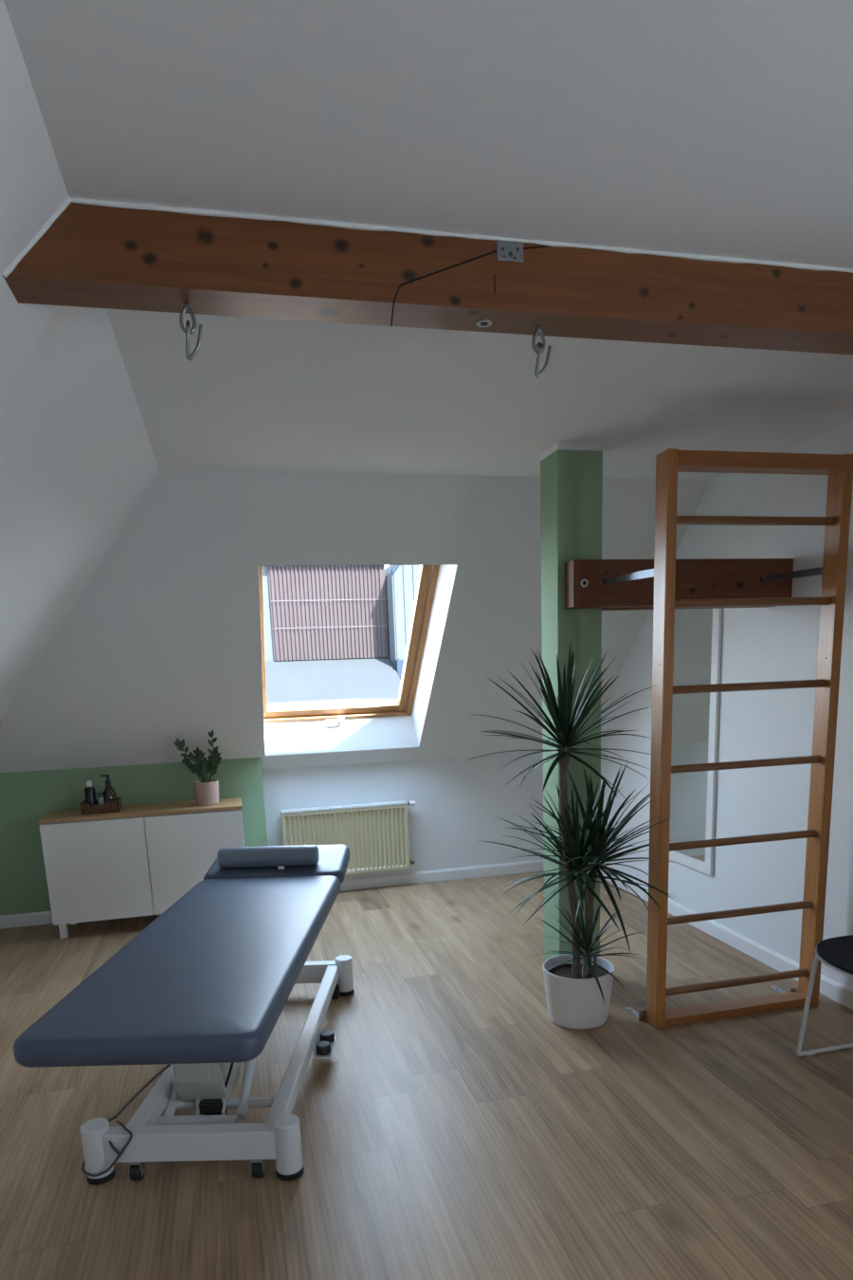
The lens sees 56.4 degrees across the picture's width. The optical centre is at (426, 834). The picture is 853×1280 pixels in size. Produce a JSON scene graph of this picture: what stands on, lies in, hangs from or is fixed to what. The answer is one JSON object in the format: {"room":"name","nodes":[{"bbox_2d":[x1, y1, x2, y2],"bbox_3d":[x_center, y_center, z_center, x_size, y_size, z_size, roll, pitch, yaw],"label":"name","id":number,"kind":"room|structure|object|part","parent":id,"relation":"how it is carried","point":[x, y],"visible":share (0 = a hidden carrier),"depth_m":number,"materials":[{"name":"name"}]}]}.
{"room":"physiotherapy room","nodes":[
{"label":"physiotherapy room","id":0,"kind":"room"},
{"bbox_2d":[0,0,158,723],"bbox_3d":[-1.497,-0.500,1.624,1.630,1.685,7.392,-5,12,-13],"label":"wall","id":1,"kind":"structure","parent":0,"point":[77,456],"depth_m":2.43,"materials":[{"name":"white paint"}]},
{"bbox_2d":[0,757,267,915],"bbox_3d":[-2.080,0.037,5.416,1.942,1.028,0.120,-5,12,-13],"label":"wall","id":2,"kind":"structure","parent":0,"point":[26,797],"depth_m":5.27,"materials":[{"name":"green paint"}]},
{"bbox_2d":[0,911,53,929],"bbox_3d":[-2.037,0.511,5.448,1.922,0.085,0.015,-5,12,-13],"label":"baseboard","id":3,"kind":"structure","parent":2,"relation":"attached to","point":[45,917],"depth_m":5.29,"materials":[{"name":"white wood"}]},
{"bbox_2d":[0,469,711,772],"bbox_3d":[-0.726,-1.107,4.724,4.410,1.582,1.620,-5,12,-13],"label":"ceiling","id":4,"kind":"structure","parent":0,"point":[161,645],"depth_m":4.46,"materials":[{"name":"white paint"}]},
{"bbox_2d":[264,564,457,755],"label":"window reveal","id":5,"kind":"object","parent":4,"relation":"attached to","point":[304,737],"depth_m":5.52,"materials":[{"name":"white paint"}]},
{"bbox_2d":[257,565,439,722],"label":"window","id":6,"kind":"structure","parent":5,"relation":"attached to","point":[337,711],"depth_m":5.40,"materials":[{"name":"brown wood"}]},
{"bbox_3d":[-0.646,-0.880,5.515,0.916,0.063,0.058,-5,-33,-13],"label":"sash rail","id":7,"kind":"part","parent":6,"relation":"part of","materials":[{"name":"wood"}]},
{"bbox_3d":[-0.632,-0.805,5.516,0.133,0.037,0.030,-5,-33,-13],"label":"handle","id":8,"kind":"part","parent":6,"relation":"part of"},
{"bbox_3d":[-0.653,-0.852,5.556,1.044,0.094,0.030,-5,-33,-13],"label":"frame rail","id":9,"kind":"part","parent":6,"relation":"part of","materials":[{"name":"brown wood"}]},
{"bbox_2d":[261,751,543,878],"bbox_3d":[0.063,-0.110,6.025,2.559,0.952,0.120,-5,12,-13],"label":"wall","id":10,"kind":"structure","parent":0,"point":[459,803],"depth_m":5.97,"materials":[{"name":"white paint"}]},
{"bbox_2d":[280,800,415,874],"bbox_3d":[-0.550,0.029,5.784,0.976,0.498,0.102,-5,12,-13],"label":"radiator","id":11,"kind":"object","parent":10,"relation":"attached to","point":[376,836],"visible":0.9,"depth_m":5.75,"materials":[{"name":"beige metal"}]},
{"bbox_3d":[-1.019,0.067,5.666,0.004,0.486,0.078,-5,12,-13],"label":"panel","id":12,"kind":"part","parent":11,"relation":"part of","materials":[{"name":"white metal"}]},
{"bbox_2d":[280,800,407,813],"bbox_3d":[-0.589,-0.202,5.719,0.911,0.017,0.082,-5,12,-13],"label":"grille","id":13,"kind":"object","parent":11,"relation":"attached to","point":[391,805],"depth_m":5.70,"materials":[{"name":"white metal"}]},
{"bbox_3d":[-0.106,-0.233,5.836,0.047,0.039,0.038,-5,12,-13],"label":"thermostat knob","id":14,"kind":"part","parent":11,"relation":"part of","materials":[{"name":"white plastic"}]},
{"bbox_2d":[339,859,544,891],"bbox_3d":[0.056,0.311,6.034,2.439,0.085,0.015,-5,12,-13],"label":"baseboard","id":15,"kind":"structure","parent":10,"relation":"attached to","point":[379,881],"depth_m":6.04,"materials":[{"name":"white wood"}]},
{"bbox_2d":[0,870,852,1279],"bbox_3d":[0.002,1.173,2.320,4.560,0.120,7.592,-5,12,-13],"label":"floor","id":16,"kind":"structure","parent":0,"point":[451,1129],"depth_m":2.77,"materials":[{"name":"brown wood"}]},
{"bbox_2d":[37,797,244,938],"bbox_3d":[-1.802,0.200,5.223,1.210,0.765,0.405,-5,12,-13],"label":"base cabinet","id":17,"kind":"object","parent":16,"relation":"on","point":[138,860],"visible":0.72,"depth_m":5.00,"materials":[{"name":"white laminate"}]},
{"bbox_3d":[-2.293,0.599,5.022,0.042,0.100,0.042,-5,12,-13],"label":"leg","id":18,"kind":"part","parent":17,"relation":"part of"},
{"bbox_3d":[-2.051,0.225,4.966,0.598,0.636,0.019,-5,12,-13],"label":"door","id":19,"kind":"part","parent":17,"relation":"part of","materials":[{"name":"white laminate"}]},
{"bbox_2d":[37,797,242,823],"bbox_3d":[-1.817,-0.165,5.149,1.210,0.020,0.405,-5,12,-13],"label":"countertop","id":20,"kind":"structure","parent":17,"relation":"on","point":[230,803],"depth_m":5.05,"materials":[{"name":"brown wood"}]},
{"bbox_2d":[80,797,122,814],"bbox_3d":[-2.071,-0.187,5.064,0.226,0.076,0.154,-5,12,-13],"label":"basket","id":21,"kind":"object","parent":20,"relation":"on","point":[111,806],"visible":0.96,"depth_m":5.00,"materials":[{"name":"brown wicker"}]},
{"bbox_2d":[84,780,96,804],"bbox_3d":[-2.130,-0.249,5.037,0.064,0.189,0.064,-5,12,-13],"label":"bottle","id":22,"kind":"object","parent":21,"relation":"in","point":[89,791],"visible":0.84,"depth_m":5.01,"materials":[{"name":"black plastic"}]},
{"bbox_2d":[96,791,104,804],"bbox_3d":[-2.064,-0.214,5.039,0.040,0.115,0.040,-5,12,-13],"label":"bottle","id":23,"kind":"object","parent":21,"relation":"in","point":[100,799],"visible":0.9,"depth_m":5.02,"materials":[{"name":"plastic"}]},
{"bbox_2d":[100,774,116,804],"bbox_3d":[-2.025,-0.276,5.065,0.086,0.222,0.084,-5,12,-13],"label":"soap dispenser","id":24,"kind":"object","parent":21,"relation":"in","point":[109,794],"visible":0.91,"depth_m":5.04,"materials":[{"name":"orange glass"}]},
{"bbox_2d":[173,730,221,805],"bbox_3d":[-1.470,-0.435,5.146,0.295,0.484,0.178,-5,12,-13],"label":"potted plant","id":25,"kind":"object","parent":20,"relation":"on","point":[206,791],"visible":1,"depth_m":5.13,"materials":[{"name":"green plant"}]},
{"bbox_3d":[-1.516,-0.452,5.136,0.123,0.268,0.010,-6,12,-17],"label":"stem","id":26,"kind":"part","parent":25,"relation":"part of","materials":[{"name":"green plant"}]},
{"bbox_3d":[-1.437,-0.277,5.193,0.162,0.153,0.162,-5,12,-13],"label":"pot","id":27,"kind":"part","parent":25,"relation":"part of","materials":[{"name":"ceramic"}]},
{"bbox_3d":[-1.386,-0.406,5.151,0.071,0.163,0.047,-5,12,-13],"label":"stem","id":28,"kind":"part","parent":25,"relation":"part of","materials":[{"name":"green plant"}]},
{"bbox_3d":[-1.466,0.174,5.102,0.598,0.636,0.019,-5,12,-13],"label":"door","id":29,"kind":"part","parent":17,"relation":"part of","materials":[{"name":"white laminate"}]},
{"bbox_2d":[13,844,354,1185],"bbox_3d":[-0.745,0.615,3.058,0.716,0.734,2.046,-2,11,2],"label":"massage table","id":30,"kind":"object","parent":16,"relation":"on","point":[203,989],"visible":0.97,"depth_m":2.51,"materials":[{"name":"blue leather"}]},
{"bbox_3d":[-0.927,0.826,3.247,0.056,0.060,1.420,-2,11,2],"label":"rail","id":31,"kind":"part","parent":30,"relation":"part of","materials":[{"name":"white metal"}]},
{"bbox_3d":[-0.727,0.387,2.811,0.650,0.082,1.654,-2,11,2],"label":"mattress","id":32,"kind":"part","parent":30,"relation":"part of","materials":[{"name":"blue leather"}]},
{"bbox_2d":[217,844,319,869],"bbox_3d":[-0.737,0.103,3.703,0.464,0.102,0.098,-2,11,2],"label":"bolster","id":33,"kind":"object","parent":30,"relation":"on","point":[266,856],"visible":1,"depth_m":3.66,"materials":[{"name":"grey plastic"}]},
{"bbox_3d":[-0.475,0.811,3.234,0.056,0.060,1.420,-2,11,2],"label":"rail","id":34,"kind":"part","parent":30,"relation":"part of","materials":[{"name":"white metal"}]},
{"bbox_2d":[464,640,682,1029],"bbox_3d":[0.639,0.011,3.442,0.936,1.661,0.842,4,13,26],"label":"dracaena","id":35,"kind":"object","parent":16,"relation":"on","point":[578,985],"visible":1,"depth_m":3.40,"materials":[{"name":"plant"}]},
{"bbox_3d":[0.619,-0.447,3.330,0.797,0.717,0.792,-11,15,-38],"label":"crown","id":36,"kind":"part","parent":35,"relation":"part of","materials":[{"name":"green plant"}]},
{"bbox_3d":[0.637,0.077,3.414,0.803,0.612,0.817,-5,12,-13],"label":"crown","id":37,"kind":"part","parent":35,"relation":"part of","materials":[{"name":"green plant"}]},
{"bbox_3d":[0.707,0.456,3.452,0.522,0.392,0.463,3,13,23],"label":"crown","id":38,"kind":"part","parent":35,"relation":"part of","materials":[{"name":"green plant"}]},
{"bbox_3d":[0.685,0.061,3.452,0.768,0.746,0.794,2,12,18],"label":"crown","id":39,"kind":"part","parent":35,"relation":"part of","materials":[{"name":"green plant"}]},
{"bbox_2d":[542,953,614,1029],"bbox_3d":[0.682,0.705,3.575,0.316,0.246,0.316,-5,12,-13],"label":"pot","id":40,"kind":"object","parent":16,"relation":"on","point":[573,1001],"depth_m":3.47,"materials":[{"name":"white ceramic"}]},
{"bbox_2d":[603,448,852,1027],"bbox_3d":[1.282,-0.382,3.534,0.861,2.345,0.467,-5,12,-13],"label":"wall bars","id":41,"kind":"object","parent":16,"relation":"on","point":[839,467],"visible":0.99,"depth_m":3.31,"materials":[{"name":"brown wood"}]},
{"bbox_3d":[0.861,-1.083,3.341,0.012,0.033,0.372,-6,12,-20],"label":"support arm","id":42,"kind":"part","parent":41,"relation":"part of","materials":[{"name":"metal"}]},
{"bbox_3d":[0.965,-0.316,3.272,0.044,2.345,0.092,-5,12,-13],"label":"post","id":43,"kind":"part","parent":41,"relation":"part of","materials":[{"name":"brown wood"}]},
{"bbox_3d":[1.387,0.781,3.591,0.737,0.036,0.090,-5,12,-13],"label":"rail","id":44,"kind":"part","parent":41,"relation":"part of","materials":[{"name":"brown wood"}]},
{"bbox_3d":[1.301,-1.466,3.133,0.737,0.057,0.092,-5,12,-13],"label":"rail","id":45,"kind":"part","parent":41,"relation":"part of","materials":[{"name":"brown wood"}]},
{"bbox_3d":[1.624,-1.149,3.518,0.012,0.033,0.370,-6,12,-18],"label":"support arm","id":46,"kind":"part","parent":41,"relation":"part of","materials":[{"name":"metal"}]},
{"bbox_3d":[1.723,-0.381,3.448,0.044,2.345,0.092,-5,12,-13],"label":"post","id":47,"kind":"part","parent":41,"relation":"part of","materials":[{"name":"brown wood"}]},
{"bbox_2d":[796,934,852,1056],"bbox_3d":[1.755,0.504,2.930,0.535,0.816,0.496,-5,12,-13],"label":"chair","id":48,"kind":"object","parent":16,"relation":"on","point":[836,953],"visible":1,"depth_m":3.08,"materials":[{"name":"white painted metal"},{"name":"black fabric"}]},
{"bbox_2d":[3,0,852,479],"bbox_3d":[0.856,-1.360,1.193,2.890,0.200,5.772,-5,12,-13],"label":"ceiling","id":49,"kind":"structure","parent":0,"point":[722,128],"depth_m":1.55,"materials":[{"name":"paint"}]},
{"bbox_2d":[2,197,852,354],"bbox_3d":[0.579,-1.328,1.971,2.982,0.157,0.129,-5,12,-13],"label":"ceiling beam","id":50,"kind":"structure","parent":49,"relation":"attached to","point":[94,253],"depth_m":1.79,"materials":[{"name":"wood"}]},
{"bbox_2d":[179,302,202,361],"bbox_3d":[-0.517,-1.108,1.749,0.048,0.116,0.027,1,12,15],"label":"ceiling hook","id":51,"kind":"object","parent":50,"relation":"attached to","point":[187,331],"visible":1,"depth_m":1.75,"materials":[{"name":"metal"}]},
{"bbox_2d":[476,318,492,327],"bbox_3d":[0.138,-1.220,1.895,0.038,0.003,0.038,7,15,38],"label":"washer","id":52,"kind":"object","parent":50,"relation":"in","point":[481,322],"depth_m":1.89,"materials":[{"name":"metal"}]},
{"bbox_3d":[0.191,-1.333,1.814,0.063,0.042,0.004,-5,12,-13],"label":"steel plate","id":53,"kind":"part","parent":50,"relation":"part of","materials":[{"name":"silver metal"}]},
{"bbox_2d":[531,325,551,378],"bbox_3d":[0.281,-1.176,1.935,0.048,0.116,0.027,0,12,8],"label":"ceiling hook","id":54,"kind":"object","parent":50,"relation":"attached to","point":[539,344],"visible":1,"depth_m":1.93,"materials":[{"name":"metal"}]},
{"bbox_2d":[540,449,603,961],"bbox_3d":[0.696,-0.489,3.823,0.217,2.484,0.202,-5,12,-13],"label":"pillar","id":55,"kind":"structure","parent":0,"point":[571,480],"depth_m":3.65,"materials":[{"name":"green paint"}]},
{"bbox_2d":[540,441,603,460],"bbox_3d":[0.648,-1.718,3.573,0.215,0.030,0.200,-5,12,-13],"label":"trim","id":56,"kind":"structure","parent":55,"relation":"attached to","point":[559,445],"depth_m":3.48,"materials":[{"name":"white paint"}]},
{"bbox_2d":[600,420,852,989],"bbox_3d":[2.142,-0.294,2.569,0.150,2.532,7.392,-5,12,-13],"label":"wall","id":57,"kind":"structure","parent":0,"point":[777,643],"depth_m":4.02,"materials":[{"name":"white paint"}]},
{"bbox_2d":[565,558,793,610],"bbox_3d":[1.160,-1.161,3.689,1.107,0.206,0.184,-5,12,-13],"label":"wooden beam","id":58,"kind":"structure","parent":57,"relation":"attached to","point":[696,578],"depth_m":3.60,"materials":[{"name":"wood"}]},
{"bbox_2d":[581,578,588,586],"bbox_3d":[0.694,-1.106,3.490,0.036,0.036,0.004,-5,12,-13],"label":"washer","id":59,"kind":"object","parent":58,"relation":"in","point":[584,581],"depth_m":3.49,"materials":[{"name":"metal"}]},
{"bbox_2d":[669,608,723,876],"bbox_3d":[1.535,-0.618,4.682,0.022,1.628,0.600,-5,12,-13],"label":"wall mirror","id":60,"kind":"object","parent":57,"relation":"attached to","point":[698,632],"visible":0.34,"depth_m":4.60,"materials":[{"name":"clear glass"}]},
{"bbox_2d":[600,869,852,1009],"bbox_3d":[2.109,0.893,2.783,0.015,0.085,7.377,-5,12,-13],"label":"baseboard","id":61,"kind":"structure","parent":57,"relation":"attached to","point":[830,988],"depth_m":4.25,"materials":[{"name":"white wood"}]},
{"label":"outside","id":62,"kind":"structure","parent":0,"visible":0},
{"bbox_3d":[-10.013,-2.427,42.230,120.000,0.200,73.800,-5,12,-13],"label":"ground","id":63,"kind":"structure","parent":62,"visible":0},
{"bbox_2d":[261,565,401,705],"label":"view outside window","id":64,"kind":"structure","parent":63,"relation":"on","point":[326,640],"depth_m":10.55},
{"bbox_2d":[384,565,420,678],"bbox_3d":[0.401,-0.642,13.108,2.445,7.110,3.950,-5,12,-13],"label":"white hall","id":65,"kind":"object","parent":63,"relation":"on","point":[401,580],"visible":0.08,"depth_m":10.50,"materials":[{"name":"white paint"}]}
]}

